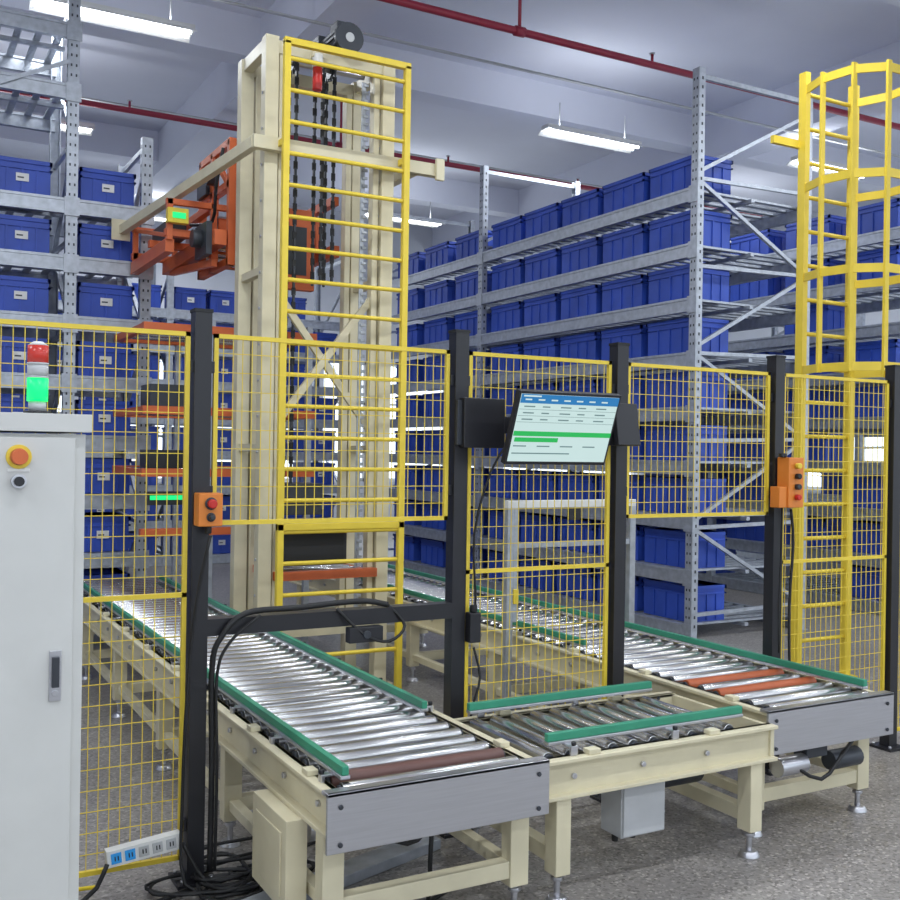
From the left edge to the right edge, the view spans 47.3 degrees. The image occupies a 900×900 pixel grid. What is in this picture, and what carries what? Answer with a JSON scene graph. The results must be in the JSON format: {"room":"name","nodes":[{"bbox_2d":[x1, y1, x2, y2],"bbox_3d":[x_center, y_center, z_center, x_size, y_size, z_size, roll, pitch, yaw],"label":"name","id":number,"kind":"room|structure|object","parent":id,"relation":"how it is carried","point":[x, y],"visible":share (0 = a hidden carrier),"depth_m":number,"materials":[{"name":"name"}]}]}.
{"room":"distribution center","nodes":[
{"label":"distribution center","id":0,"kind":"room"},
{"bbox_2d":[0,173,643,516],"bbox_3d":[-4.378,-1.539,18.255,20.000,6.000,0.200,1,0,-29],"label":"wall","id":1,"kind":"structure","parent":0,"point":[420,237],"depth_m":19.28,"materials":[{"name":"paint"}]},
{"bbox_2d":[158,362,634,481],"bbox_3d":[-4.393,-0.589,18.255,19.500,2.300,0.040,1,0,-29],"label":"window","id":2,"kind":"structure","parent":1,"relation":"in","point":[364,366],"depth_m":19.75,"materials":[{"name":"white plastic"}]},
{"bbox_2d":[0,0,899,239],"bbox_3d":[1.293,-4.550,8.109,20.400,0.200,23.400,1,0,-29],"label":"ceiling","id":3,"kind":"structure","parent":0,"point":[764,44],"depth_m":11.78,"materials":[{"name":"paint"}]},
{"bbox_2d":[154,205,173,221],"bbox_3d":[-4.734,-3.765,15.866,1.300,0.360,0.286,1,0,-29],"label":"lamp","id":4,"kind":"object","parent":3,"relation":"hanging from","point":[159,217],"visible":0.02,"depth_m":15.95,"materials":[{"name":"white plastic"}]},
{"bbox_2d":[129,0,384,206],"bbox_3d":[0.063,-4.180,7.430,0.400,0.580,23.000,1,0,-29],"label":"ceiling beam","id":5,"kind":"structure","parent":3,"relation":"attached to","point":[182,146],"depth_m":12.16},
{"bbox_2d":[0,106,730,242],"bbox_3d":[-2.832,-4.305,15.543,20.000,0.420,0.300,1,0,-29],"label":"ceiling beam","id":6,"kind":"structure","parent":3,"relation":"attached to","point":[108,141],"depth_m":15.73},
{"bbox_2d":[0,89,761,216],"bbox_3d":[-1.332,-4.104,12.832,19.800,0.715,0.090,1,0,-29],"label":"pipe","id":7,"kind":"object","parent":3,"relation":"hanging from","point":[88,103],"visible":0.49,"depth_m":12.04,"materials":[{"name":"red metal"}]},
{"bbox_2d":[393,216,400,222],"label":"lamp","id":8,"kind":"object","parent":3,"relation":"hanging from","point":[395,219],"depth_m":15.80,"materials":[{"name":"white plastic"}]},
{"bbox_2d":[82,97,762,215],"bbox_3d":[-1.432,-3.905,13.007,19.800,0.015,0.040,1,0,-29],"label":"conduit","id":9,"kind":"object","parent":3,"relation":"attached to","point":[84,98],"visible":0.44,"depth_m":12.83,"materials":[{"name":"grey metal"}]},
{"bbox_2d":[61,118,65,131],"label":"lamp","id":10,"kind":"object","parent":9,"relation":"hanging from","point":[63,122],"depth_m":11.37,"materials":[{"name":"white plastic"}]},
{"bbox_2d":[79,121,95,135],"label":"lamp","id":11,"kind":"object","parent":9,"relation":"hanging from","point":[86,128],"depth_m":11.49,"materials":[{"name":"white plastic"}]},
{"bbox_2d":[409,202,444,227],"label":"lamp","id":12,"kind":"object","parent":3,"relation":"hanging from","point":[420,222],"depth_m":16.01,"materials":[{"name":"white plastic"}]},
{"bbox_2d":[0,0,899,197],"bbox_3d":[-0.650,-4.271,11.608,20.000,0.420,0.300,1,0,-29],"label":"ceiling beam","id":13,"kind":"structure","parent":3,"relation":"attached to","point":[221,35],"depth_m":12.07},
{"bbox_2d":[212,0,899,157],"bbox_3d":[0.158,-3.881,10.138,19.800,0.015,0.040,1,0,-29],"label":"conduit","id":14,"kind":"object","parent":3,"relation":"attached to","point":[221,1],"visible":1,"depth_m":10.43,"materials":[{"name":"grey metal"}]},
{"bbox_2d":[29,0,196,42],"bbox_3d":[-2.775,-3.734,8.514,1.300,0.360,0.286,1,0,-29],"label":"lamp","id":15,"kind":"object","parent":14,"relation":"hanging from","point":[91,12],"visible":1,"depth_m":8.54,"materials":[{"name":"white plastic"}]},
{"bbox_2d":[538,103,645,152],"bbox_3d":[1.614,-3.665,11.610,1.300,0.360,0.286,1,0,-29],"label":"lamp","id":16,"kind":"object","parent":3,"relation":"hanging from","point":[549,130],"visible":1,"depth_m":11.58,"materials":[{"name":"white plastic"}]},
{"bbox_2d":[377,0,899,129],"bbox_3d":[0.656,-4.073,9.246,19.800,0.715,0.090,1,0,-29],"label":"pipe","id":17,"kind":"object","parent":3,"relation":"hanging from","point":[518,31],"visible":0.66,"depth_m":9.45,"materials":[{"name":"red metal"}]},
{"bbox_2d":[786,155,797,167],"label":"lamp","id":18,"kind":"object","parent":3,"relation":"hanging from","point":[793,162],"depth_m":12.40,"materials":[{"name":"white plastic"}]},
{"bbox_2d":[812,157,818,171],"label":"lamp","id":19,"kind":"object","parent":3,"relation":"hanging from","point":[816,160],"depth_m":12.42,"materials":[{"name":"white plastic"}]},
{"bbox_2d":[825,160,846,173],"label":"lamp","id":20,"kind":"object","parent":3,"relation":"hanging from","point":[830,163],"depth_m":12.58,"materials":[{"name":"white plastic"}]},
{"bbox_2d":[881,0,899,6],"bbox_3d":[1.531,-4.236,7.672,20.000,0.420,0.300,1,0,-29],"label":"ceiling beam","id":21,"kind":"structure","parent":3,"relation":"attached to","point":[895,2],"depth_m":9.14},
{"bbox_2d":[78,532,899,899],"bbox_3d":[1.196,1.649,8.109,20.400,0.200,23.400,1,0,-29],"label":"floor","id":22,"kind":"structure","parent":0,"point":[810,846],"depth_m":4.18,"materials":[{"name":"concrete"}]},
{"bbox_2d":[0,0,82,433],"bbox_3d":[-4.685,-1.004,7.278,3.755,4.920,1.011,1,0,-29],"label":"storage rack","id":23,"kind":"object","parent":22,"relation":"on","point":[52,206],"visible":0.59,"depth_m":7.74,"materials":[{"name":"metal"}]},
{"bbox_2d":[0,155,52,433],"bbox_3d":[-4.649,-0.494,7.193,3.382,3.400,0.603,1,0,-29],"label":"storage bins","id":24,"kind":"object","parent":23,"relation":"on","point":[22,294],"visible":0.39,"depth_m":7.66,"materials":[{"name":"blue plastic"}]},
{"bbox_2d":[0,412,91,899],"bbox_3d":[-1.345,0.707,2.588,0.759,1.605,0.460,1,0,-29],"label":"tall cabinet","id":25,"kind":"object","parent":22,"relation":"on","point":[42,476],"visible":1,"depth_m":2.54,"materials":[{"name":"grey metal"}]},
{"bbox_2d":[23,341,50,413],"bbox_3d":[-1.073,-0.187,2.674,0.068,0.190,0.068,1,0,-29],"label":"light","id":26,"kind":"object","parent":25,"relation":"on","point":[37,351],"visible":0.94,"depth_m":2.65,"materials":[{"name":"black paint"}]},
{"bbox_2d":[58,137,153,576],"bbox_3d":[-2.818,-0.479,8.324,0.570,3.930,1.000,1,0,-29],"label":"storage rack","id":27,"kind":"object","parent":22,"relation":"on","point":[94,212],"visible":0.5,"depth_m":7.99,"materials":[{"name":"metal"}]},
{"bbox_2d":[74,167,135,580],"bbox_3d":[-2.815,-0.465,8.210,0.420,3.400,0.603,1,0,-29],"label":"storage bins","id":28,"kind":"object","parent":27,"relation":"in","point":[94,241],"visible":0.44,"depth_m":7.95,"materials":[{"name":"blue plastic"}]},
{"bbox_2d":[57,254,340,565],"bbox_3d":[-5.058,-0.644,12.855,7.720,4.210,1.100,1,0,-29],"label":"storage rack","id":29,"kind":"object","parent":22,"relation":"on","point":[169,314],"visible":0.11,"depth_m":13.41,"materials":[{"name":"metal"}]},
{"bbox_2d":[1,283,337,555],"bbox_3d":[-4.980,-0.394,12.727,7.440,3.450,0.603,1,0,-29],"label":"storage bins","id":30,"kind":"object","parent":29,"relation":"in","point":[184,298],"visible":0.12,"depth_m":13.49,"materials":[{"name":"blue plastic"}]},
{"bbox_2d":[112,320,316,643],"bbox_3d":[-1.753,0.302,7.558,1.230,2.400,1.005,1,0,-29],"label":"station","id":31,"kind":"object","parent":22,"relation":"on","point":[121,337],"visible":0.48,"depth_m":7.09,"materials":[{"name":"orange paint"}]},
{"bbox_2d":[111,20,444,684],"bbox_3d":[-1.359,-0.611,7.286,1.360,4.238,2.480,1,0,-40],"label":"lift tower","id":32,"kind":"object","parent":22,"relation":"on","point":[246,241],"visible":0.66,"depth_m":6.66,"materials":[{"name":"beige metal"}]},
{"bbox_2d":[274,36,410,688],"bbox_3d":[-0.669,-0.476,6.382,0.845,3.990,0.100,1,0,-29],"label":"access ladder","id":33,"kind":"object","parent":32,"relation":"attached to","point":[284,142],"visible":0.8,"depth_m":6.35,"materials":[{"name":"yellow metal"}]},
{"bbox_2d":[82,575,549,899],"bbox_3d":[-1.313,1.220,5.424,0.829,0.584,5.262,1,0,-29],"label":"conveyor","id":34,"kind":"object","parent":22,"relation":"on","point":[348,759],"visible":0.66,"depth_m":3.47,"materials":[{"name":"metal"}]},
{"bbox_2d":[242,836,440,899],"bbox_3d":[-0.393,1.504,3.626,0.104,0.040,0.952,1,0,43],"label":"duct","id":35,"kind":"object","parent":22,"relation":"on","point":[358,868],"visible":0.61,"depth_m":3.74,"materials":[{"name":"metal"}]},
{"bbox_2d":[79,447,794,899],"bbox_3d":[-0.127,0.726,3.895,4.179,1.603,0.637,1,0,-29],"label":"cables","id":36,"kind":"object","parent":22,"relation":"on","point":[243,873],"visible":0.73,"depth_m":3.61,"materials":[{"name":"black rubber"}]},
{"bbox_2d":[0,308,899,890],"bbox_3d":[1.010,0.540,4.681,7.020,2.012,0.140,1,0,-29],"label":"fence","id":37,"kind":"object","parent":22,"relation":"on","point":[199,367],"visible":0.71,"depth_m":4.11,"materials":[{"name":"yellow metal"}]},
{"bbox_2d":[104,829,178,868],"bbox_3d":[-1.045,1.361,3.506,0.250,0.056,0.045,-6,3,-29],"label":"power strip","id":38,"kind":"object","parent":37,"relation":"attached to","point":[166,842],"depth_m":3.49,"materials":[{"name":"white plastic"}]},
{"bbox_2d":[194,492,222,533],"bbox_3d":[-0.834,0.221,3.561,0.085,0.142,0.095,1,0,-29],"label":"box","id":39,"kind":"object","parent":37,"relation":"attached to","point":[208,507],"visible":1,"depth_m":3.54,"materials":[{"name":"orange plastic"}]},
{"bbox_2d":[345,624,382,643],"bbox_3d":[-0.322,0.696,3.881,0.140,0.058,0.050,1,0,-29],"label":"sensor","id":40,"kind":"object","parent":37,"relation":"attached to","point":[353,635],"visible":0.98,"depth_m":3.86,"materials":[{"name":"black paint"}]},
{"bbox_2d":[465,604,480,642],"bbox_3d":[0.092,0.697,4.125,0.050,0.150,0.045,1,0,-29],"label":"box","id":41,"kind":"object","parent":37,"relation":"attached to","point":[472,618],"visible":1,"depth_m":4.11,"materials":[{"name":"black paint"}]},
{"bbox_2d":[455,397,640,447],"bbox_3d":[0.422,-0.104,4.254,0.860,0.202,0.103,1,0,-29],"label":"bracket","id":42,"kind":"object","parent":37,"relation":"attached to","point":[480,422],"depth_m":4.13,"materials":[{"name":"black metal"}]},
{"bbox_2d":[501,389,620,464],"bbox_3d":[0.420,-0.086,4.103,0.485,0.290,0.228,1,0,-29],"label":"monitor","id":43,"kind":"object","parent":37,"relation":"attached to","point":[546,427],"visible":1,"depth_m":4.04,"materials":[{"name":"black paint"}]},
{"bbox_2d":[770,453,803,507],"bbox_3d":[1.622,0.145,4.919,0.150,0.260,0.100,1,0,-29],"label":"box","id":44,"kind":"object","parent":37,"relation":"attached to","point":[788,492],"visible":1,"depth_m":4.90,"materials":[{"name":"orange plastic"}]},
{"bbox_2d":[502,499,635,709],"bbox_3d":[0.680,0.911,5.781,0.940,1.260,0.120,1,0,-29],"label":"frame","id":45,"kind":"object","parent":22,"relation":"on","point":[630,522],"visible":0.53,"depth_m":5.60,"materials":[{"name":"metal"}]},
{"bbox_2d":[289,563,893,837],"bbox_3d":[0.248,1.243,6.541,0.734,0.582,5.418,1,0,-29],"label":"conveyor","id":46,"kind":"object","parent":22,"relation":"on","point":[813,709],"visible":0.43,"depth_m":4.72,"materials":[{"name":"metal"}]},
{"bbox_2d":[388,66,812,637],"bbox_3d":[1.138,-0.797,11.326,1.350,4.710,6.000,1,0,-29],"label":"storage rack","id":47,"kind":"object","parent":22,"relation":"on","point":[743,317],"visible":0.48,"depth_m":9.30,"materials":[{"name":"metal"}]},
{"bbox_2d":[393,155,732,621],"bbox_3d":[0.828,-0.533,11.124,0.420,3.910,5.656,1,0,-29],"label":"storage bins","id":48,"kind":"object","parent":47,"relation":"on","point":[653,544],"visible":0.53,"depth_m":9.77,"materials":[{"name":"blue plastic"}]},
{"bbox_2d":[455,681,777,899],"bbox_3d":[0.625,1.256,3.942,1.090,0.567,0.630,1,0,-29],"label":"conveyor","id":49,"kind":"object","parent":22,"relation":"on","point":[616,742],"visible":0.88,"depth_m":3.81,"materials":[{"name":"beige metal"}]},
{"bbox_2d":[601,782,664,841],"bbox_3d":[0.672,1.303,3.764,0.200,0.235,0.128,1,0,-29],"label":"junction box","id":50,"kind":"object","parent":49,"relation":"attached to","point":[629,812],"visible":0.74,"depth_m":3.71,"materials":[{"name":"grey plastic"}]},
{"bbox_2d":[576,226,899,618],"bbox_3d":[3.600,-0.558,12.292,1.300,4.310,5.300,1,0,-29],"label":"storage rack","id":51,"kind":"object","parent":22,"relation":"on","point":[748,582],"visible":0.16,"depth_m":10.94,"materials":[{"name":"metal"}]},
{"bbox_2d":[593,198,899,600],"bbox_3d":[3.277,-0.495,12.171,0.420,3.910,4.954,1,0,-29],"label":"storage bins","id":52,"kind":"object","parent":51,"relation":"on","point":[870,217],"visible":0.2,"depth_m":10.71,"materials":[{"name":"blue plastic"}]},
{"bbox_2d":[736,297,883,572],"bbox_3d":[5.781,-0.174,13.504,1.300,3.610,5.300,1,0,-29],"label":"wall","id":53,"kind":"structure","parent":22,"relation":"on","point":[860,321],"depth_m":13.50,"materials":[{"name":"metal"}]},
{"bbox_2d":[740,473,882,562],"bbox_3d":[5.456,-0.005,13.383,0.420,3.000,4.954,1,0,-29],"label":"storage bins","id":54,"kind":"object","parent":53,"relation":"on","point":[828,482],"visible":0.02,"depth_m":13.64,"materials":[{"name":"blue plastic"}]},
{"bbox_2d":[770,59,899,676],"bbox_3d":[2.623,-0.479,6.748,0.838,4.100,0.652,1,0,-29],"label":"ladder","id":55,"kind":"object","parent":22,"relation":"on","point":[849,367],"visible":0.87,"depth_m":6.88,"materials":[{"name":"yellow metal"}]},
{"bbox_2d":[432,40,899,245],"bbox_3d":[5.398,-4.096,10.388,0.400,0.580,23.000,1,0,-29],"label":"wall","id":56,"kind":"structure","parent":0,"point":[723,136],"depth_m":13.18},
{"bbox_2d":[728,196,899,340],"bbox_3d":[10.077,-1.312,13.006,0.200,6.000,23.000,1,0,-29],"label":"wall","id":57,"kind":"structure","parent":0,"point":[871,318],"depth_m":18.43,"materials":[{"name":"paint"}]},
{"bbox_2d":[808,437,865,488],"bbox_3d":[10.062,-0.362,13.006,0.040,2.300,22.500,1,0,-29],"label":"window","id":58,"kind":"structure","parent":57,"relation":"in","point":[864,453],"depth_m":18.02,"materials":[{"name":"white glass"}]}
]}

